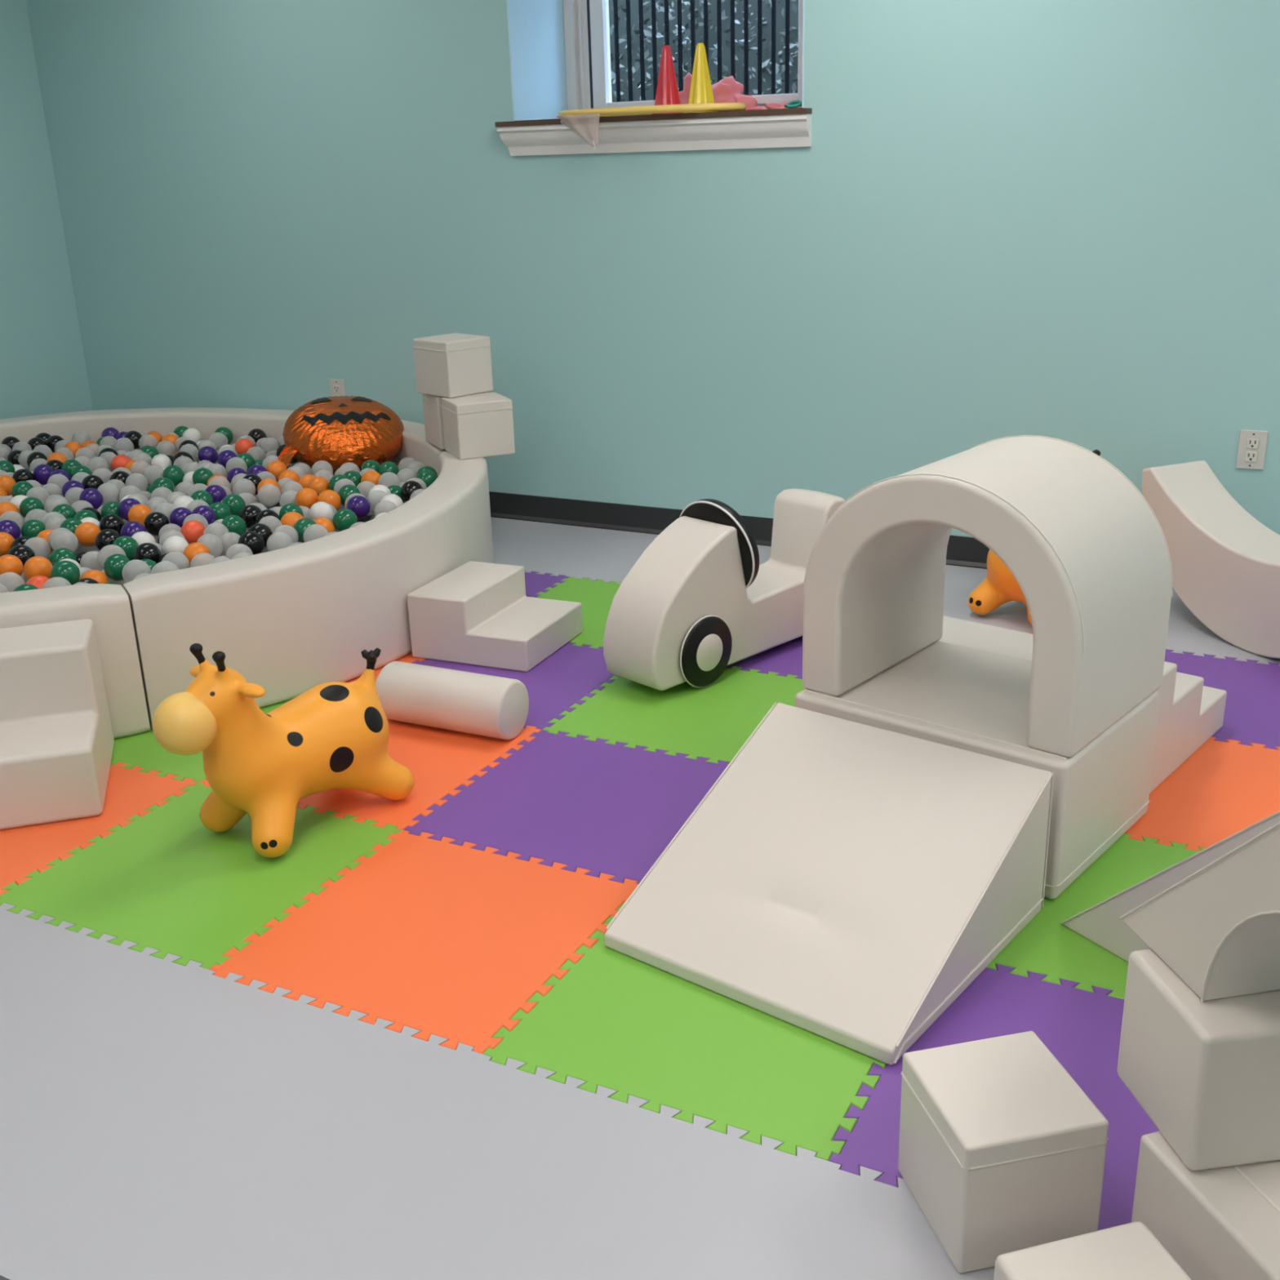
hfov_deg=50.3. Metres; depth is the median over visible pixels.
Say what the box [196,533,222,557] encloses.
ball
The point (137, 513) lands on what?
ball
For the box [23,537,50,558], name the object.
ball
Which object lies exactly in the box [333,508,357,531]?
ball
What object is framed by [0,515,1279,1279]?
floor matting
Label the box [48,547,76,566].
ball
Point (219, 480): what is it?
ball
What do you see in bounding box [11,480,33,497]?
ball
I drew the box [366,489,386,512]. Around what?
ball
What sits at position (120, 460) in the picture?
ball
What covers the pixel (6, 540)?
ball
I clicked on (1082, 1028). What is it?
foam mat
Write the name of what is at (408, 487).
ball
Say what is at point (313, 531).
ball
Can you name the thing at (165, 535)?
ball
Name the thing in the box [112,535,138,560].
ball
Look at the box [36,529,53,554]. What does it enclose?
ball
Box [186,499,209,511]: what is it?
ball
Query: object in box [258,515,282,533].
ball
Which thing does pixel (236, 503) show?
ball
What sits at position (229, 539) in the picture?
ball
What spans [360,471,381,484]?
ball
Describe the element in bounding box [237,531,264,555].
ball
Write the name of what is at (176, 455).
ball
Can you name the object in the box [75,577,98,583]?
ball
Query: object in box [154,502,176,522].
ball
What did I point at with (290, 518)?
ball
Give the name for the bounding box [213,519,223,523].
ball
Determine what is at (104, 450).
ball
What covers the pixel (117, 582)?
ball
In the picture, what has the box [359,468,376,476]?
ball
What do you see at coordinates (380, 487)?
ball
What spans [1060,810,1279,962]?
block
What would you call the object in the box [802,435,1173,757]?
tunnel
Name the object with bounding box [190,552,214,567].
ball
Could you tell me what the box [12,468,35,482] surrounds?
ball
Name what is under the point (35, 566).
ball
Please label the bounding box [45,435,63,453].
ball
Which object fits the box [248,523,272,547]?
ball
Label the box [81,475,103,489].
ball
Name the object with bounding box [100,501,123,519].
ball
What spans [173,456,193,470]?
ball
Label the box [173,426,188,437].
ball
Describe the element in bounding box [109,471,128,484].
ball
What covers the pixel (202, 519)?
ball
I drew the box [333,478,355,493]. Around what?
ball
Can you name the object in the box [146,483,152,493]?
ball
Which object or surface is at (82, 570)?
ball
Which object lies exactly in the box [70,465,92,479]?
ball
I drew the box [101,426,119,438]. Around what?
ball
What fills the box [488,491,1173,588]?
baseboard
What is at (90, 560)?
ball
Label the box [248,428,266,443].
ball
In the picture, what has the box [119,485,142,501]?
ball
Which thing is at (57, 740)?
steps
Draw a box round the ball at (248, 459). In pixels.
[236,453,255,472]
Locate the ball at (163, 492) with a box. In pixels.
[151,486,172,499]
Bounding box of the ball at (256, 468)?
[246,464,267,475]
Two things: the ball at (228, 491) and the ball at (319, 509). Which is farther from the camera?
the ball at (228, 491)
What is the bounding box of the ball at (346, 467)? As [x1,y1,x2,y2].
[338,462,359,475]
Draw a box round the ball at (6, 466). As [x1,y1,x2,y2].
[0,460,15,472]
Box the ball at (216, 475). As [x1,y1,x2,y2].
[207,474,227,486]
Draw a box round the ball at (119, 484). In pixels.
[106,479,125,500]
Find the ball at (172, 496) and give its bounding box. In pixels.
[165,491,186,504]
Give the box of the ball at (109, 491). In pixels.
[97,483,119,504]
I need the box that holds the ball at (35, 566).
[23,555,52,579]
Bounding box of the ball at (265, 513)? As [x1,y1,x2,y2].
[255,509,280,524]
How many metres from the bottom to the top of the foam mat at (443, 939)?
0.012 m
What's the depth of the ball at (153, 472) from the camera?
5.19 m
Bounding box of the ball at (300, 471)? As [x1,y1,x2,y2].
[286,466,305,478]
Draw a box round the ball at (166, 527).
[158,523,181,539]
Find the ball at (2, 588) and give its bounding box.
[0,583,8,592]
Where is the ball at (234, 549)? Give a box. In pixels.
[226,543,253,559]
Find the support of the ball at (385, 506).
on the balls at (64, 450)
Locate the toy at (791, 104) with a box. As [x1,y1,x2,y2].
[784,99,802,108]
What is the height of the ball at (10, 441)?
0.080 m
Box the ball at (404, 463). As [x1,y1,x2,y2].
[398,457,416,471]
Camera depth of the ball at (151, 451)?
5.56 m
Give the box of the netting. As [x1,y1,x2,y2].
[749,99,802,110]
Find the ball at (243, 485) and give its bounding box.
[232,478,255,495]
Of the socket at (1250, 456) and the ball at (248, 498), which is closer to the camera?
the socket at (1250, 456)
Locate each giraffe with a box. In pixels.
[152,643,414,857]
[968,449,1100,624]
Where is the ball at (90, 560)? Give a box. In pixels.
[80,551,103,571]
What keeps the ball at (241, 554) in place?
on the balls at (64, 450)
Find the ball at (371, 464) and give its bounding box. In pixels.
[360,459,380,472]
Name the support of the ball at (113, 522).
on the balls at (64, 450)
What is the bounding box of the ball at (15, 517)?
[0,511,24,529]
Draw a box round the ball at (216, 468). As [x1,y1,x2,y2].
[207,463,226,478]
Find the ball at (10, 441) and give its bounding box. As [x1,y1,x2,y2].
[1,435,20,450]
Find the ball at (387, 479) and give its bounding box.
[377,471,399,487]
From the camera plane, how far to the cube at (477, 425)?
4.90 m
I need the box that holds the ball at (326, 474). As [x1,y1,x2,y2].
[314,470,333,481]
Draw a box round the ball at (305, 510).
[299,506,311,519]
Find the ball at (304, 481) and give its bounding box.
[297,474,315,488]
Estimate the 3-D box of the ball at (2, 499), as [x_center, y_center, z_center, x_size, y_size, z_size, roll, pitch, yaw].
[-2.268,-0.471,4.803,0.080,0.080,0.080,8,22,26]
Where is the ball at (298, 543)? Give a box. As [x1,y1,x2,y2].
[288,542,302,546]
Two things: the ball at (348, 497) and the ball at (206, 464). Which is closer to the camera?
the ball at (348, 497)
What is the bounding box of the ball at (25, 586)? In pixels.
[13,583,38,591]
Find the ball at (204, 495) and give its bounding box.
[191,489,213,506]
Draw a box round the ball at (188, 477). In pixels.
[182,471,195,484]
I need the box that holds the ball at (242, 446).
[235,438,254,454]
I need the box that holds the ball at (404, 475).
[396,468,416,482]
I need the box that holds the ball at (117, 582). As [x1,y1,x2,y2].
[101,569,125,587]
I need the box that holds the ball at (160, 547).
[149,542,163,555]
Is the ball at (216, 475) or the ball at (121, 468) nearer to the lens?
the ball at (216, 475)
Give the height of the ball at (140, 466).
0.080 m
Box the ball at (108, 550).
[97,544,125,568]
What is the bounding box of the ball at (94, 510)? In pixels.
[80,506,102,521]
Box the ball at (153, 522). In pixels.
[143,511,169,536]
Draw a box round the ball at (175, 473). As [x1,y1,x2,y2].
[162,465,184,486]
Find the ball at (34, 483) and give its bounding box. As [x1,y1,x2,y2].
[26,480,42,487]
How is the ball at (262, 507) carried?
on the balls at (64, 450)
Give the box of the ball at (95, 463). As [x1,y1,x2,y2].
[87,457,108,473]
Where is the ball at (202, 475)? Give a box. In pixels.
[192,467,213,485]
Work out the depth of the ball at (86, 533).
4.37 m
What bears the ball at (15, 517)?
on the balls at (64, 450)
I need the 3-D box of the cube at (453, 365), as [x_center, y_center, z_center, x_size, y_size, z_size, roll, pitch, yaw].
[-0.691,-1.019,5.044,0.211,0.202,0.209,17,27,42]
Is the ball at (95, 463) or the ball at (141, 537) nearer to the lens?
the ball at (141, 537)
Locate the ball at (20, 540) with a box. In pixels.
[10,536,30,548]
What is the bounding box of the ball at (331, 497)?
[317,489,341,510]
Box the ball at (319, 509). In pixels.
[309,501,333,520]
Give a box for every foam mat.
[0,760,197,895]
[0,782,402,968]
[110,698,292,782]
[199,719,541,829]
[208,829,639,1053]
[345,652,425,682]
[403,729,730,884]
[410,641,619,729]
[483,890,887,1160]
[524,570,568,597]
[530,577,620,648]
[542,666,805,765]
[725,635,802,679]
[828,964,1159,1231]
[986,833,1205,999]
[1124,737,1279,851]
[1164,649,1279,750]
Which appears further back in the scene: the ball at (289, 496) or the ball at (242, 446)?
the ball at (242, 446)
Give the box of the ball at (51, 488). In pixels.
[42,483,62,496]
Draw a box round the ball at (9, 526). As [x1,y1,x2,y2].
[0,520,20,539]
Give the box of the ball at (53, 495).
[44,494,66,506]
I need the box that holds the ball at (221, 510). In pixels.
[209,502,231,520]
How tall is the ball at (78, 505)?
0.080 m
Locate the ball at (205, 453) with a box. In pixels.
[197,445,217,463]
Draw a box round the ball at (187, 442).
[178,440,199,452]
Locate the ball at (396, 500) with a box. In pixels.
[380,493,403,507]
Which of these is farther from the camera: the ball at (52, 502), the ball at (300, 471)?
the ball at (300, 471)
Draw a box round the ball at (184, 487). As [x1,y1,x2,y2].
[174,481,193,496]
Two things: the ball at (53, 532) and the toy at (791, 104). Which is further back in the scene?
the toy at (791, 104)
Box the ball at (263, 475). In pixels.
[257,471,276,481]
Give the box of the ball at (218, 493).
[204,484,226,503]
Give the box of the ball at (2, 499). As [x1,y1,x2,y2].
[0,495,6,502]
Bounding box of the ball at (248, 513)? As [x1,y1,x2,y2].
[239,504,262,528]
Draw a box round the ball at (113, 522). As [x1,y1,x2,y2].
[98,514,124,535]
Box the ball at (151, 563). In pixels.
[141,559,156,571]
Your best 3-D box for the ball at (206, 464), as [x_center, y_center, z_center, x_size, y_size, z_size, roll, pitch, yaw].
[-1.689,-0.656,5.337,0.080,0.080,0.080,8,22,26]
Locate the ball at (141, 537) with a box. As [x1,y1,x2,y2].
[131,531,155,545]
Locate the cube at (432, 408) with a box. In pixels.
[421,391,488,449]
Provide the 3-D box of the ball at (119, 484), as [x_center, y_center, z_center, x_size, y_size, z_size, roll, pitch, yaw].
[-1.939,-0.554,5.037,0.080,0.080,0.080,8,22,26]
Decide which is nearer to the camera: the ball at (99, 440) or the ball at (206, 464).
the ball at (206, 464)
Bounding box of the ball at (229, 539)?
[219,532,239,555]
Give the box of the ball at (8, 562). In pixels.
[0,554,23,576]
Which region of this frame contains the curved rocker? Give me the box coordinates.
[1142,460,1279,658]
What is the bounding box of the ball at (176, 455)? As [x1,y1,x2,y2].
[173,451,193,464]
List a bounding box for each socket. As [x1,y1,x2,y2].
[333,384,340,392]
[1244,451,1257,462]
[1246,438,1258,448]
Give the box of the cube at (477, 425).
[440,391,515,459]
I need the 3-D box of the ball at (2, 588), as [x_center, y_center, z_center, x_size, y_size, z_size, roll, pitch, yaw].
[-1.798,-0.121,3.795,0.080,0.080,0.080,8,22,26]
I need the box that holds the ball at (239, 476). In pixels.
[231,473,247,488]
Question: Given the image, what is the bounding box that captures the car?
[603,488,845,690]
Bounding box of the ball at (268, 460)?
[262,455,278,468]
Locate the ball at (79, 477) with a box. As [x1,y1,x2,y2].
[71,471,88,483]
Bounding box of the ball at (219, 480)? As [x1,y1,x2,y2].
[208,475,231,489]
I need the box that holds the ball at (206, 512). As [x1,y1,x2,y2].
[191,505,216,524]
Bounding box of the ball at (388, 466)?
[377,461,399,475]
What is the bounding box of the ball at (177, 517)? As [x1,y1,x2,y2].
[168,506,191,527]
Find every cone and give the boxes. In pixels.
[652,44,683,114]
[687,43,717,112]
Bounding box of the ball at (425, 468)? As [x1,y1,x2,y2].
[416,466,437,476]
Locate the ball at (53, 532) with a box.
[48,527,71,549]
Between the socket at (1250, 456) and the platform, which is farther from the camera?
the socket at (1250, 456)
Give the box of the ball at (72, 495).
[64,487,84,506]
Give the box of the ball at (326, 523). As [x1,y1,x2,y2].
[313,517,334,533]
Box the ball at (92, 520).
[80,517,99,526]
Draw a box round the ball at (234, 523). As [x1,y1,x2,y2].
[221,515,246,536]
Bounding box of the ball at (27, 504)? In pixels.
[19,497,44,517]
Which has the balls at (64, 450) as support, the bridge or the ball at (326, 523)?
the ball at (326, 523)
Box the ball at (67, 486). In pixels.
[62,480,84,497]
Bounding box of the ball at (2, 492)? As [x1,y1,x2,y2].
[0,487,8,496]
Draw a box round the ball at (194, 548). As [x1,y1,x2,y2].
[182,542,210,566]
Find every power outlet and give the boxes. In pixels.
[328,378,346,396]
[1235,429,1268,470]
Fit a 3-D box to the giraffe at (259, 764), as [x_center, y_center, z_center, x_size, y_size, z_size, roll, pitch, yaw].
[-0.796,0.193,3.022,0.292,0.468,0.588,14,25,38]
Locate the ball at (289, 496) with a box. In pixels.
[279,490,297,506]
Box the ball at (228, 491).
[220,485,232,495]
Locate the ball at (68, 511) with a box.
[52,503,75,519]
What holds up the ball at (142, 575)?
on the balls at (64, 450)
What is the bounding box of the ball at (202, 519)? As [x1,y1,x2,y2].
[182,513,208,527]
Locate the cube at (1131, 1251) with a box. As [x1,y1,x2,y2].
[993,1221,1191,1279]
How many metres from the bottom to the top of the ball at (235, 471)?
0.080 m
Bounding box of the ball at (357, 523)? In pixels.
[349,521,364,528]
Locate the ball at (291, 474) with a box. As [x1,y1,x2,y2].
[278,470,299,482]
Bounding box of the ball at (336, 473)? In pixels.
[333,467,339,475]
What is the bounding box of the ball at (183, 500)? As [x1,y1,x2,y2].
[173,495,194,507]
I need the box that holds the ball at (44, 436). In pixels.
[35,432,51,441]
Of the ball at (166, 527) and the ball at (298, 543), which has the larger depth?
the ball at (166, 527)
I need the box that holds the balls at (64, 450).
[0,431,406,583]
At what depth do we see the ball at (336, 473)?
5.20 m
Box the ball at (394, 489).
[387,484,404,502]
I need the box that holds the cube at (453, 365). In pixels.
[413,333,493,398]
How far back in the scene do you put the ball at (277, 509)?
4.60 m
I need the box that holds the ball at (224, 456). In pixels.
[217,449,236,469]
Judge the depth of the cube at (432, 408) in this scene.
5.08 m
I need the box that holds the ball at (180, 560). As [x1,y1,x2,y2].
[161,551,189,569]
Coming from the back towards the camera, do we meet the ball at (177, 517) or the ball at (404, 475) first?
the ball at (404, 475)
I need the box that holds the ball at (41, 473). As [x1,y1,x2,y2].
[32,464,53,484]
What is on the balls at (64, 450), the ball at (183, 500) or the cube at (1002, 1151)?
the ball at (183, 500)
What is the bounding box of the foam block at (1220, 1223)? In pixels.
[1131,1131,1279,1279]
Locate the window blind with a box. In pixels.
[613,0,790,102]
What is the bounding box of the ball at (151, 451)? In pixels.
[140,445,159,458]
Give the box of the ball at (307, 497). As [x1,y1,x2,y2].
[295,487,318,509]
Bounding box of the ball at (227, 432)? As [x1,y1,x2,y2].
[214,426,233,444]
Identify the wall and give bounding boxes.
[0,0,93,418]
[25,0,1279,537]
[506,0,567,120]
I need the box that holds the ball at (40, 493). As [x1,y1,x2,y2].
[26,486,49,506]
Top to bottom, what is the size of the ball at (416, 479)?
0.080 m
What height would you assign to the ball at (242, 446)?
0.080 m
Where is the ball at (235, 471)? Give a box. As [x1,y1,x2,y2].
[226,467,246,483]
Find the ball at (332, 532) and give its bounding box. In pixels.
[324,531,337,536]
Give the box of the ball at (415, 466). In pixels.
[407,461,425,473]
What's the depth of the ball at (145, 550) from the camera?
4.11 m
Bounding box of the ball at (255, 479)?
[243,473,262,495]
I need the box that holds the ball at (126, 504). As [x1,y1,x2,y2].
[118,497,141,520]
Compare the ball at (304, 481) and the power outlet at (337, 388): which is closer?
the ball at (304, 481)
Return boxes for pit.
[0,407,493,738]
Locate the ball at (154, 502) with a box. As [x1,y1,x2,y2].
[146,497,168,512]
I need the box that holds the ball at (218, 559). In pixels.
[208,556,230,564]
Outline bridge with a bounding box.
[1120,822,1279,1001]
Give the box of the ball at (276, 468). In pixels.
[266,460,287,481]
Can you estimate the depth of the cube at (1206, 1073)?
1.68 m
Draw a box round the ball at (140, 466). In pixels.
[130,460,150,475]
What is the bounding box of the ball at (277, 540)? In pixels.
[266,532,293,551]
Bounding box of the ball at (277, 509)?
[270,506,281,515]
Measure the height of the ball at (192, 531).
0.080 m
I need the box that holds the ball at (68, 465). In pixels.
[61,459,81,475]
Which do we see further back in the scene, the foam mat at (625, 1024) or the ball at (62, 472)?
the ball at (62, 472)
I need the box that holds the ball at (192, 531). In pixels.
[180,520,205,544]
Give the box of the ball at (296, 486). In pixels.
[281,480,302,494]
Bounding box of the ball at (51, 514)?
[41,511,65,525]
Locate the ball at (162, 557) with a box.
[156,552,168,563]
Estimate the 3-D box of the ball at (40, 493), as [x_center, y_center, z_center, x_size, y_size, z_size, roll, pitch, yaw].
[-2.189,-0.517,4.955,0.080,0.080,0.080,8,22,26]
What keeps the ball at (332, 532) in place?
on the balls at (64, 450)
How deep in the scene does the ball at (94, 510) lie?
4.68 m
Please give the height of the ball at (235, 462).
0.080 m
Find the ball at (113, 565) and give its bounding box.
[102,553,129,580]
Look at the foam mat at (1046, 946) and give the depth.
2.59 m
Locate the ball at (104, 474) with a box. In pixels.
[92,467,112,483]
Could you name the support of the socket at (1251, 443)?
attached to the power outlet at (1252, 444)
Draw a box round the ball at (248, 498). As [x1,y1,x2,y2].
[238,493,257,506]
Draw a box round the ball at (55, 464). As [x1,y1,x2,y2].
[45,459,62,471]
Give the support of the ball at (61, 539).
on the balls at (64, 450)
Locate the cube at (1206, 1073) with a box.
[1116,948,1279,1170]
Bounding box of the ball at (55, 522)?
[44,515,66,529]
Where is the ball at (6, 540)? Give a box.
[0,532,14,556]
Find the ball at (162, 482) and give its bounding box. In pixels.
[151,476,174,492]
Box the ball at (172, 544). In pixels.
[162,535,188,554]
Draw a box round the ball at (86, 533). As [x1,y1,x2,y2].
[74,521,100,546]
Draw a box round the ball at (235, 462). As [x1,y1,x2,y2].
[226,457,247,472]
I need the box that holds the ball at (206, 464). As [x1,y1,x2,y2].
[200,462,213,468]
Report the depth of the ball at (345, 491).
4.77 m
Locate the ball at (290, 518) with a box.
[280,511,303,527]
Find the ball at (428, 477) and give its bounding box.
[416,470,437,487]
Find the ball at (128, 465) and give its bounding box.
[124,460,137,471]
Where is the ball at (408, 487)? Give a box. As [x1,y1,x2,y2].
[400,480,422,502]
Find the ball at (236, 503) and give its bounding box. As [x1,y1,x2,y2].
[222,493,245,515]
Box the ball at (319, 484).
[307,476,328,493]
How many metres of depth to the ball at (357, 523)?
4.34 m
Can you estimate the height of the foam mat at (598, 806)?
0.012 m
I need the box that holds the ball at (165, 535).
[159,529,185,546]
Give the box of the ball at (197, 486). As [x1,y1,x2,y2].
[188,483,208,497]
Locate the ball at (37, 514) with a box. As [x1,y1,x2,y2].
[25,508,47,521]
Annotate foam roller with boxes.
[375,661,528,739]
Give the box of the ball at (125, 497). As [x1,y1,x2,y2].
[120,494,129,502]
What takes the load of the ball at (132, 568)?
on the balls at (64, 450)
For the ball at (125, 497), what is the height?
0.080 m
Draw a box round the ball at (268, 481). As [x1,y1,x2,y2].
[257,478,279,491]
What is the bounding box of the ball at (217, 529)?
[203,522,229,537]
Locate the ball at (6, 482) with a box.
[0,475,16,495]
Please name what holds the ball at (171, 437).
on the balls at (64, 450)
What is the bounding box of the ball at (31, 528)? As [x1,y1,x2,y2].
[20,519,45,537]
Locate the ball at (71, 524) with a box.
[59,518,82,533]
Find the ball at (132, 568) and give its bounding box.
[121,560,151,582]
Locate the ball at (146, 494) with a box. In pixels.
[141,491,151,501]
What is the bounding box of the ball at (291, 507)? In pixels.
[279,502,303,519]
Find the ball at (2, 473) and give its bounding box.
[0,470,9,475]
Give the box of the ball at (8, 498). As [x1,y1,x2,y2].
[2,495,13,502]
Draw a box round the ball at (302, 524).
[293,518,316,542]
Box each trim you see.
[494,107,812,155]
[802,0,804,107]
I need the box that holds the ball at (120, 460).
[111,454,131,470]
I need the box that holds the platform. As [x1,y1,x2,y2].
[795,640,1159,899]
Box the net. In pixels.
[556,102,746,151]
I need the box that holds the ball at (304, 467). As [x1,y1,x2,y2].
[293,462,311,474]
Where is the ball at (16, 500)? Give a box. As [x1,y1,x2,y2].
[9,494,27,517]
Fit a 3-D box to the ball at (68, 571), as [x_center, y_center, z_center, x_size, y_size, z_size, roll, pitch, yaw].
[-1.670,-0.191,3.961,0.080,0.080,0.080,8,22,26]
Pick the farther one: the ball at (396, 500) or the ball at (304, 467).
the ball at (304, 467)
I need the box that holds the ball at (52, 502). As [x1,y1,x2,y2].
[44,497,69,513]
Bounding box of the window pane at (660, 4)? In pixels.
[608,0,798,102]
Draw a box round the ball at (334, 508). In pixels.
[328,503,337,523]
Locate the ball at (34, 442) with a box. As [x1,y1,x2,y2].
[27,437,47,449]
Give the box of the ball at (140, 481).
[125,473,147,491]
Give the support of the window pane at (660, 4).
on the trim
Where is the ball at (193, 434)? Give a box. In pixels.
[182,428,201,443]
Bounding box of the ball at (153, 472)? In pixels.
[143,464,164,484]
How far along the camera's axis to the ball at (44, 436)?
5.90 m
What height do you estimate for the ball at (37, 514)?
0.080 m
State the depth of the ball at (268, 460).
5.28 m
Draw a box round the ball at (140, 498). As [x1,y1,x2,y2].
[126,493,147,505]
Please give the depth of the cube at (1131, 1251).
1.56 m
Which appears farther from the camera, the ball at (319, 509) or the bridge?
the ball at (319, 509)
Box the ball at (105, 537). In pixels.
[95,528,120,551]
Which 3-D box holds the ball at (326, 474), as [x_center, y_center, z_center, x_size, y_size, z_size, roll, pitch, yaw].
[-1.188,-0.599,5.123,0.080,0.080,0.080,8,22,26]
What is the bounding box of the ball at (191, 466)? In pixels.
[182,462,202,475]
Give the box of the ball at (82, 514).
[73,509,98,520]
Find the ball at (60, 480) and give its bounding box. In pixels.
[47,474,69,489]
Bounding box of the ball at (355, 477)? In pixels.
[343,470,361,487]
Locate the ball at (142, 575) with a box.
[133,573,151,580]
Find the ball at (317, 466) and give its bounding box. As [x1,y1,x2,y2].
[311,460,333,475]
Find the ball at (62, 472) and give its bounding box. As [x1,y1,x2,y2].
[48,469,71,480]
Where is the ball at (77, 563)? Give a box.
[59,558,80,567]
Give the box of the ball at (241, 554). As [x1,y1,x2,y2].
[231,551,252,559]
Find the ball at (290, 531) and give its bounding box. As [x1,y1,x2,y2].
[272,524,298,542]
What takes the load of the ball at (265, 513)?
on the balls at (64, 450)
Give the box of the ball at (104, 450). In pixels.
[97,447,118,457]
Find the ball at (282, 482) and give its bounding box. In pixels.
[277,477,294,495]
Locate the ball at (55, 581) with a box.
[42,577,71,588]
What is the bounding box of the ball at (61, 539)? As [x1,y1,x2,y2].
[51,530,78,552]
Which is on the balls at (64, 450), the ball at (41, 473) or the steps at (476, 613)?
the ball at (41, 473)
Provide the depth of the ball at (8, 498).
4.87 m
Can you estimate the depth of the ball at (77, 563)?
4.10 m
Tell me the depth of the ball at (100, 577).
3.96 m
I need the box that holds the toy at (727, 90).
[678,72,757,110]
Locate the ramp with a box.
[604,702,1053,1065]
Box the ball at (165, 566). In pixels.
[151,560,178,573]
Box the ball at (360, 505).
[346,495,370,519]
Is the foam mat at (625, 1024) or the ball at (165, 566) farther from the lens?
the ball at (165, 566)
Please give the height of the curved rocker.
0.456 m
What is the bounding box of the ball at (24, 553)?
[7,544,35,565]
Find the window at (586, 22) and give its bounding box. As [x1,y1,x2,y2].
[562,0,803,110]
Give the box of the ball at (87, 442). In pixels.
[81,440,97,448]
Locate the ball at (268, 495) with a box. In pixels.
[257,484,280,506]
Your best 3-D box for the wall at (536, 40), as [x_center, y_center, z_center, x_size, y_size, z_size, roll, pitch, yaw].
[-0.376,-2.383,5.163,0.006,0.780,0.469,8,22,26]
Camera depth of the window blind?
5.86 m
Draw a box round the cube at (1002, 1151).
[897,1031,1108,1273]
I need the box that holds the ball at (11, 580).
[0,572,24,591]
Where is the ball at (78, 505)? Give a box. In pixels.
[71,500,93,513]
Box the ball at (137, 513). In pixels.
[128,504,151,526]
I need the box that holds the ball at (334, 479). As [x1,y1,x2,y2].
[328,474,348,490]
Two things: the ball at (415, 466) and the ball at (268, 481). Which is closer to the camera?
the ball at (268, 481)
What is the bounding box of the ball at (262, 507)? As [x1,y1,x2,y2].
[250,502,266,510]
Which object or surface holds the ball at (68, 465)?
on the balls at (64, 450)
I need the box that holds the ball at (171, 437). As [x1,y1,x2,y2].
[161,433,178,451]
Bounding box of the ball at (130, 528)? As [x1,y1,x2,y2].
[120,520,146,537]
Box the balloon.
[277,395,404,473]
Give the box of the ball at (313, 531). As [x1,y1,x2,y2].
[302,524,328,542]
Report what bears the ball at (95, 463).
on the balls at (64, 450)
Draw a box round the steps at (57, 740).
[0,618,114,830]
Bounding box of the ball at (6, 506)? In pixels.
[0,501,18,516]
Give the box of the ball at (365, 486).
[356,480,375,497]
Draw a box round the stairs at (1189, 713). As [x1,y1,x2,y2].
[937,615,1226,793]
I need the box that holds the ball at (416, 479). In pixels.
[407,477,426,489]
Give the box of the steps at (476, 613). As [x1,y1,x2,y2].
[406,560,582,671]
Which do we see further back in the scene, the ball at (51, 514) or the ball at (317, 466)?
the ball at (317, 466)
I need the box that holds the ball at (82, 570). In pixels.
[78,567,90,579]
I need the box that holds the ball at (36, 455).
[26,451,47,466]
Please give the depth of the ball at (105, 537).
4.28 m
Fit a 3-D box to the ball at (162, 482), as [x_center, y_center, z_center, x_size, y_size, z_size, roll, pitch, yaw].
[-1.752,-0.558,5.007,0.080,0.080,0.080,8,22,26]
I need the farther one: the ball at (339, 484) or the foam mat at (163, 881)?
the ball at (339, 484)
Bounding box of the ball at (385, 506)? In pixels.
[373,500,396,517]
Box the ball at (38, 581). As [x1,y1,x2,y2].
[26,575,48,588]
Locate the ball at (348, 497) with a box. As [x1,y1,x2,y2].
[344,493,366,508]
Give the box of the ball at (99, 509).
[97,504,103,517]
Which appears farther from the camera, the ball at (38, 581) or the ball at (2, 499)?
the ball at (2, 499)
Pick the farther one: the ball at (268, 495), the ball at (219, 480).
the ball at (219, 480)
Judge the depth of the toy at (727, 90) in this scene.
4.96 m
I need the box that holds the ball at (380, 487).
[368,484,391,494]
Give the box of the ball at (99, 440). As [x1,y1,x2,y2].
[96,436,104,445]
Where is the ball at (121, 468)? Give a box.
[111,466,132,475]
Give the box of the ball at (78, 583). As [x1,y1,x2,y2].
[72,582,88,585]
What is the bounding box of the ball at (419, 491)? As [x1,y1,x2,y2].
[409,488,423,499]
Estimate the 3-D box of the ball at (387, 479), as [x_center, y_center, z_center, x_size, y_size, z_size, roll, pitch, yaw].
[-0.913,-0.571,4.962,0.080,0.080,0.080,8,22,26]
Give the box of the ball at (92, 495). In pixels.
[79,488,102,509]
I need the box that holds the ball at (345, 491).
[337,484,360,506]
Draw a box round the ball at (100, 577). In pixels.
[80,569,108,583]
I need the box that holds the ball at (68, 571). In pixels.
[50,560,79,585]
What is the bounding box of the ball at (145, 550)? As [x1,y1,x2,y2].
[133,542,161,562]
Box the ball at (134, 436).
[124,431,142,448]
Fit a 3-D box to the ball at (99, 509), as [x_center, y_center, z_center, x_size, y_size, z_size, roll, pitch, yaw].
[-1.882,-0.442,4.823,0.080,0.080,0.080,8,22,26]
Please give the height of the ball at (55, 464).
0.080 m
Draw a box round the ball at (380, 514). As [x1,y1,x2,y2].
[374,512,386,518]

